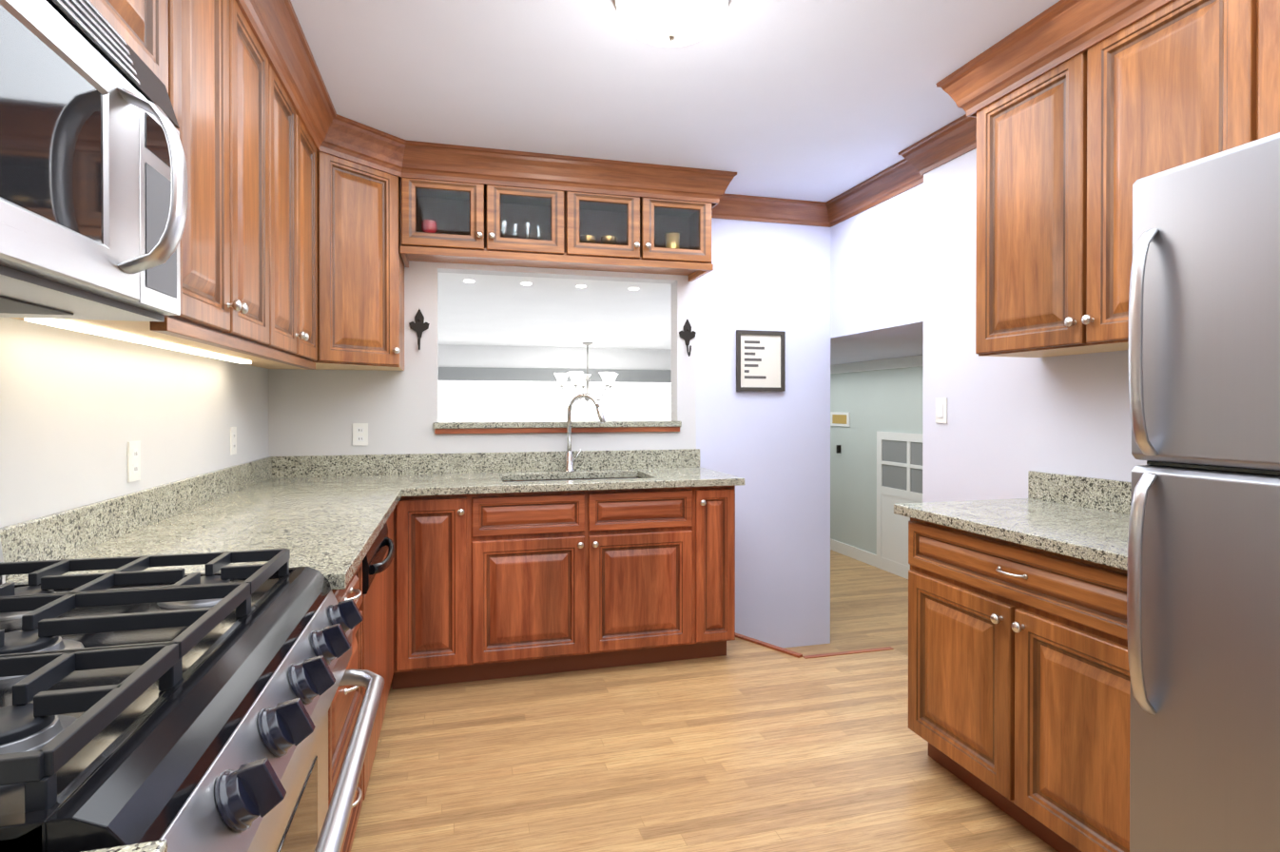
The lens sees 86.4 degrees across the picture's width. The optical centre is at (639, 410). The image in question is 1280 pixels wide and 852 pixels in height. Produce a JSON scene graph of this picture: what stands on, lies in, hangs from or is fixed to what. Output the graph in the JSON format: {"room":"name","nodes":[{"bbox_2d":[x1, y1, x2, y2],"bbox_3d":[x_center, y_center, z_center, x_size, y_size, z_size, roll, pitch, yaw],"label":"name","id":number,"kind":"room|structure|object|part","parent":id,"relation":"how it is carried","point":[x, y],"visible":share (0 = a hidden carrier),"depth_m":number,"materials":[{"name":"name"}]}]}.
{"room":"kitchen","nodes":[
{"label":"kitchen","id":0,"kind":"room"},
{"bbox_2d":[80,839,167,851],"bbox_3d":[-0.542,0.320,-0.169,0.677,0.140,1.326,0,0,-15],"label":"countertop","id":1,"kind":"structure","parent":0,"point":[161,845],"depth_m":0.55,"materials":[{"name":"grey stone"}]},
{"bbox_2d":[0,317,268,527],"bbox_3d":[-1.134,0.046,0.522,0.100,2.560,6.170,0,0,-15],"label":"wall","id":2,"kind":"structure","parent":0,"point":[79,411],"depth_m":1.82,"materials":[{"name":"paint"}]},
{"bbox_2d":[89,0,168,93],"bbox_3d":[-0.996,-0.656,0.921,0.369,0.930,0.917,0,0,-15],"label":"upper cabinet","id":3,"kind":"object","parent":2,"relation":"attached to","point":[141,27],"visible":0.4,"depth_m":1.30,"materials":[{"name":"brown wood"}]},
{"bbox_2d":[0,0,187,321],"bbox_3d":[-0.930,-0.388,0.895,0.480,0.452,0.760,0,0,-15],"label":"over-the-range microwave","id":4,"kind":"object","parent":3,"relation":"attached to","point":[93,191],"visible":1,"depth_m":0.99,"materials":[{"name":"grey metal"}]},
{"bbox_2d":[127,440,140,482],"bbox_3d":[-1.469,0.148,1.981,0.007,0.115,0.072,0,0,-15],"label":"electrical outlet plate","id":5,"kind":"object","parent":2,"relation":"attached to","point":[133,460],"depth_m":1.97,"materials":[{"name":"white plastic"}]},
{"bbox_2d":[11,0,277,353],"bbox_3d":[-1.231,-0.661,1.734,0.337,0.930,0.769,0,0,-15],"label":"upper cabinet","id":6,"kind":"object","parent":2,"relation":"attached to","point":[248,253],"depth_m":1.73,"materials":[{"name":"brown wood"}]},
{"bbox_2d":[230,426,236,454],"bbox_3d":[-1.706,0.127,2.860,0.007,0.115,0.070,0,0,-15],"label":"electrical outlet plate","id":7,"kind":"object","parent":2,"relation":"attached to","point":[233,430],"depth_m":2.85,"materials":[{"name":"white plastic"}]},
{"bbox_2d":[174,78,317,365],"bbox_3d":[-1.430,-0.666,2.476,0.337,0.930,0.769,0,0,-15],"label":"upper cabinet","id":8,"kind":"object","parent":2,"relation":"attached to","point":[297,152],"depth_m":2.49,"materials":[{"name":"brown wood"}]},
{"bbox_2d":[0,460,410,590],"bbox_3d":[-1.146,0.307,2.102,0.690,0.140,1.536,0,0,-15],"label":"countertop","id":9,"kind":"structure","parent":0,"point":[327,517],"depth_m":2.01,"materials":[{"name":"grey stone"}]},
{"bbox_2d":[437,272,671,369],"bbox_3d":[-1.039,0.317,6.141,7.000,2.330,4.629,0,0,-15],"label":"ceiling","id":10,"kind":"structure","parent":0,"point":[496,321],"depth_m":5.96,"materials":[{"name":"paint"}]},
{"bbox_2d":[464,279,638,290],"bbox_3d":[-0.516,-0.752,4.095,1.050,0.004,0.058,0,0,-15],"label":"recessed light","id":11,"kind":"object","parent":10,"relation":"in","point":[525,283],"visible":0.98,"depth_m":4.07,"materials":[{"name":"white"}]},
{"bbox_2d":[438,367,671,421],"bbox_3d":[-1.417,-0.123,8.314,5.800,0.785,0.029,0,0,-15],"label":"wall","id":12,"kind":"structure","parent":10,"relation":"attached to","point":[475,394],"depth_m":8.37,"materials":[{"name":"grey paint"}]},
{"bbox_2d":[577,342,592,402],"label":"dining chandelier","id":13,"kind":"object","parent":10,"relation":"hanging from","point":[587,379],"depth_m":7.81,"materials":[{"name":"silver metal"}]},
{"bbox_2d":[554,371,618,385],"bbox_3d":[-0.608,-0.362,7.850,0.755,0.125,0.725,0,0,-15],"label":"shades","id":14,"kind":"object","parent":13,"relation":"attached to","point":[609,378],"visible":0.96,"depth_m":7.61,"materials":[{"name":"white glass"}]},
{"bbox_2d":[268,217,846,647],"bbox_3d":[-0.297,0.121,3.880,3.260,2.750,0.120,0,0,-15],"label":"wall","id":15,"kind":"structure","parent":0,"point":[772,448],"depth_m":4.05,"materials":[{"name":"grey paint"}]},
{"bbox_2d":[242,150,404,370],"bbox_3d":[-1.459,-0.670,3.183,0.649,0.930,0.607,0,0,-15],"label":"upper cabinet","id":16,"kind":"object","parent":15,"relation":"attached to","point":[360,295],"visible":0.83,"depth_m":3.05,"materials":[{"name":"brown wood"}]},
{"bbox_2d":[352,423,368,446],"bbox_3d":[-1.439,0.123,3.506,0.072,0.115,0.007,0,0,-15],"label":"outlet","id":17,"kind":"object","parent":15,"relation":"attached to","point":[359,434],"visible":1,"depth_m":3.50,"materials":[{"name":"white plastic"}]},
{"bbox_2d":[408,309,429,349],"bbox_3d":[-1.151,-0.424,3.551,0.102,0.222,0.063,0,0,-15],"label":"hook","id":18,"kind":"object","parent":15,"relation":"attached to","point":[419,326],"visible":0.98,"depth_m":3.57,"materials":[{"name":"grey metal"}]},
{"bbox_2d":[399,177,574,269],"bbox_3d":[-0.792,-0.963,3.496,0.808,0.348,0.348,0,0,-15],"label":"upper cabinet","id":19,"kind":"object","parent":15,"relation":"attached to","point":[475,210],"depth_m":3.41,"materials":[{"name":"brown wood"}]},
{"bbox_2d":[235,0,1174,227],"bbox_3d":[0.403,-1.167,1.694,2.799,0.147,4.449,0,0,-15],"label":"crown molding","id":20,"kind":"structure","parent":19,"relation":"attached to","point":[277,29],"depth_m":3.06,"materials":[{"name":"brown wood"}]},
{"bbox_2d":[434,426,679,433],"bbox_3d":[-0.426,0.110,3.774,1.359,0.027,0.015,0,0,-15],"label":"trim","id":21,"kind":"structure","parent":15,"relation":"attached to","point":[552,430],"depth_m":3.75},
{"bbox_2d":[433,420,681,428],"bbox_3d":[-0.444,0.078,3.840,1.375,0.034,0.170,0,0,-15],"label":"sill","id":22,"kind":"structure","parent":15,"relation":"on","point":[540,424],"depth_m":3.74,"materials":[{"name":"grey stone"}]},
{"bbox_2d":[562,192,713,276],"bbox_3d":[-0.046,-0.964,3.696,0.808,0.348,0.348,0,0,-15],"label":"upper cabinet","id":23,"kind":"object","parent":15,"relation":"attached to","point":[639,228],"depth_m":3.61,"materials":[{"name":"brown wood"}]},
{"bbox_2d":[421,219,679,248],"bbox_3d":[-0.434,-0.886,3.580,1.363,0.170,0.136,0,0,-15],"label":"glassware","id":24,"kind":"object","parent":23,"relation":"in","point":[672,240],"depth_m":3.58,"materials":[{"name":"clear glass"}]},
{"bbox_2d":[678,319,696,356],"bbox_3d":[0.283,-0.422,3.936,0.102,0.222,0.063,0,0,-15],"label":"hook","id":25,"kind":"object","parent":15,"relation":"attached to","point":[687,335],"visible":0.96,"depth_m":3.96,"materials":[{"name":"grey metal"}]},
{"bbox_2d":[736,329,785,391],"bbox_3d":[0.722,-0.295,4.075,0.310,0.360,0.022,0,0,-15],"label":"framed print","id":26,"kind":"object","parent":15,"relation":"attached to","point":[760,360],"visible":1,"depth_m":4.07,"materials":[{"name":"grey paper"}]},
{"bbox_2d":[735,632,893,659],"bbox_3d":[0.839,1.240,3.752,0.837,0.012,0.630,0,0,-15],"label":"trim","id":27,"kind":"structure","parent":15,"relation":"attached to","point":[769,646],"depth_m":3.52,"materials":[{"name":"brown wood"}]},
{"bbox_2d":[290,0,1060,202],"bbox_3d":[0.508,-1.276,0.956,3.500,0.080,6.170,0,0,-15],"label":"ceiling","id":28,"kind":"structure","parent":0,"point":[824,101],"depth_m":2.56,"materials":[{"name":"paint"}]},
{"bbox_2d":[611,0,731,46],"bbox_3d":[0.095,-1.171,2.031,0.366,0.141,0.366,0,0,-15],"label":"dome ceiling light","id":29,"kind":"object","parent":28,"relation":"attached to","point":[658,22],"depth_m":1.99,"materials":[{"name":"white glass"}]},
{"bbox_3d":[0.095,-1.171,2.031,0.366,0.141,0.366,0,0,-15],"label":"ceiling light base","id":30,"kind":"part","parent":29,"relation":"part of","materials":[{"name":"white"}]},
{"bbox_2d":[350,637,1057,851],"bbox_3d":[0.373,1.294,0.935,3.220,0.060,6.170,0,0,-15],"label":"floor","id":31,"kind":"structure","parent":0,"point":[743,746],"depth_m":2.40,"materials":[{"name":"brown wood"}]},
{"bbox_2d":[0,537,384,851],"bbox_3d":[-0.783,0.659,0.931,0.748,1.210,0.900,0,0,-15],"label":"range","id":32,"kind":"object","parent":31,"relation":"on","point":[179,709],"visible":1,"depth_m":0.85,"materials":[{"name":"silver metal"}]},
{"bbox_2d":[328,561,363,851],"bbox_3d":[-1.027,0.820,1.632,0.672,0.879,0.560,0,0,-15],"label":"drawers","id":33,"kind":"object","parent":31,"relation":"on","point":[343,709],"visible":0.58,"depth_m":1.71,"materials":[{"name":"brown wood"}]},
{"bbox_2d":[358,522,394,799],"bbox_3d":[-1.167,0.817,2.203,0.698,0.879,0.600,0,0,-15],"label":"dishwasher","id":34,"kind":"object","parent":31,"relation":"on","point":[376,564],"visible":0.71,"depth_m":2.21,"materials":[{"name":"brown wood"}]},
{"bbox_2d":[384,510,393,707],"bbox_3d":[-1.330,0.814,2.696,0.639,0.879,0.426,0,0,-15],"label":"cabinet filler","id":35,"kind":"object","parent":31,"relation":"on","point":[389,621],"visible":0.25,"depth_m":2.77,"materials":[{"name":"brown wood"}]},
{"bbox_2d":[391,477,735,689],"bbox_3d":[-0.380,0.809,3.458,1.623,0.879,0.652,0,0,-15],"label":"base cabinet","id":36,"kind":"object","parent":31,"relation":"on","point":[494,586],"visible":0.88,"depth_m":3.17,"materials":[{"name":"brown wood"}]},
{"bbox_2d":[241,448,744,496],"bbox_3d":[-0.666,0.299,3.375,2.277,0.140,0.660,0,0,-15],"label":"countertop","id":37,"kind":"structure","parent":36,"relation":"on","point":[456,473],"depth_m":3.59,"materials":[{"name":"grey stone"}]},
{"bbox_2d":[503,477,638,482],"bbox_3d":[-0.323,0.469,3.461,0.744,0.198,0.374,0,0,-15],"label":"sink basin","id":38,"kind":"object","parent":37,"relation":"in","point":[570,479],"visible":0.02,"depth_m":3.64,"materials":[{"name":"silver metal"}]},
{"bbox_2d":[563,393,605,471],"bbox_3d":[-0.302,0.120,3.682,0.207,0.423,0.184,0,0,-15],"label":"sink faucet","id":39,"kind":"object","parent":37,"relation":"on","point":[570,460],"visible":1,"depth_m":3.69,"materials":[{"name":"silver metal"}]},
{"bbox_2d":[908,517,1130,851],"bbox_3d":[1.351,0.817,2.057,0.618,0.879,0.984,0,0,-15],"label":"base cabinet","id":40,"kind":"object","parent":31,"relation":"on","point":[1018,692],"visible":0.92,"depth_m":1.94,"materials":[{"name":"brown wood"}]},
{"bbox_2d":[893,470,1131,570],"bbox_3d":[1.349,0.307,2.067,0.617,0.140,1.010,0,0,-15],"label":"countertop","id":41,"kind":"structure","parent":40,"relation":"on","point":[1082,517],"depth_m":2.22,"materials":[{"name":"grey stone"}]},
{"bbox_2d":[1126,132,1279,851],"bbox_3d":[1.503,0.388,1.099,0.810,1.750,0.912,0,0,-15],"label":"refrigerator","id":42,"kind":"object","parent":31,"relation":"on","point":[1203,606],"visible":1,"depth_m":1.30,"materials":[{"name":"grey metal"}]},
{"bbox_2d":[783,549,908,656],"bbox_3d":[1.601,1.400,4.108,2.440,0.189,6.260,0,0,-15],"label":"floor","id":43,"kind":"structure","parent":0,"point":[868,606],"depth_m":4.91,"materials":[{"name":"brown wood"}]},
{"bbox_2d":[830,326,923,554],"bbox_3d":[2.034,0.494,4.188,1.559,2.000,6.200,0,0,-15],"label":"wall","id":44,"kind":"structure","parent":0,"point":[873,402],"depth_m":6.34,"materials":[{"name":"green paint"}]},
{"bbox_2d":[830,411,850,453],"bbox_3d":[1.988,0.223,6.814,0.040,0.410,0.340,0,0,-15],"label":"thermostat","id":45,"kind":"object","parent":44,"relation":"attached to","point":[838,418],"visible":0.95,"depth_m":6.80,"materials":[{"name":"white plastic"}]},
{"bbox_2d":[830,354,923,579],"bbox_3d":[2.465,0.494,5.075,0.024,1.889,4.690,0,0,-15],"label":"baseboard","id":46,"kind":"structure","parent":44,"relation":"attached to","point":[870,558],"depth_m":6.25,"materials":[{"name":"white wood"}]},
{"bbox_2d":[876,431,922,568],"bbox_3d":[2.281,0.815,5.778,0.014,1.240,0.900,0,0,-15],"label":"door","id":47,"kind":"structure","parent":44,"relation":"in","point":[899,468],"depth_m":5.95,"materials":[{"name":"white wood"}]},
{"bbox_2d":[830,182,923,338],"bbox_3d":[1.361,-0.848,3.756,0.120,0.810,0.968,0,0,-15],"label":"wall","id":48,"kind":"structure","parent":0,"point":[877,270],"depth_m":3.72,"materials":[{"name":"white paint"}]},
{"bbox_2d":[922,148,1146,503],"bbox_3d":[2.069,0.044,0.819,0.120,2.560,5.080,0,0,-15],"label":"wall","id":49,"kind":"structure","parent":0,"point":[1007,427],"depth_m":2.88,"materials":[{"name":"paint"}]},
{"bbox_2d":[935,397,947,423],"bbox_3d":[1.382,0.001,3.126,0.008,0.115,0.072,0,0,-15],"label":"switch plate","id":50,"kind":"object","parent":49,"relation":"attached to","point":[941,410],"visible":1,"depth_m":3.12,"materials":[{"name":"white plastic"}]},
{"bbox_2d":[975,0,1257,357],"bbox_3d":[1.498,-0.663,2.119,0.298,0.930,0.915,0,0,-15],"label":"upper cabinet","id":51,"kind":"object","parent":49,"relation":"attached to","point":[1070,152],"depth_m":2.06,"materials":[{"name":"brown wood"}]},
{"bbox_2d":[1253,0,1279,140],"bbox_3d":[1.681,-0.832,1.438,0.298,0.585,0.489,0,0,-15],"label":"upper cabinet","id":52,"kind":"object","parent":49,"relation":"attached to","point":[1267,93],"depth_m":1.61,"materials":[{"name":"brown wood"}]}
]}

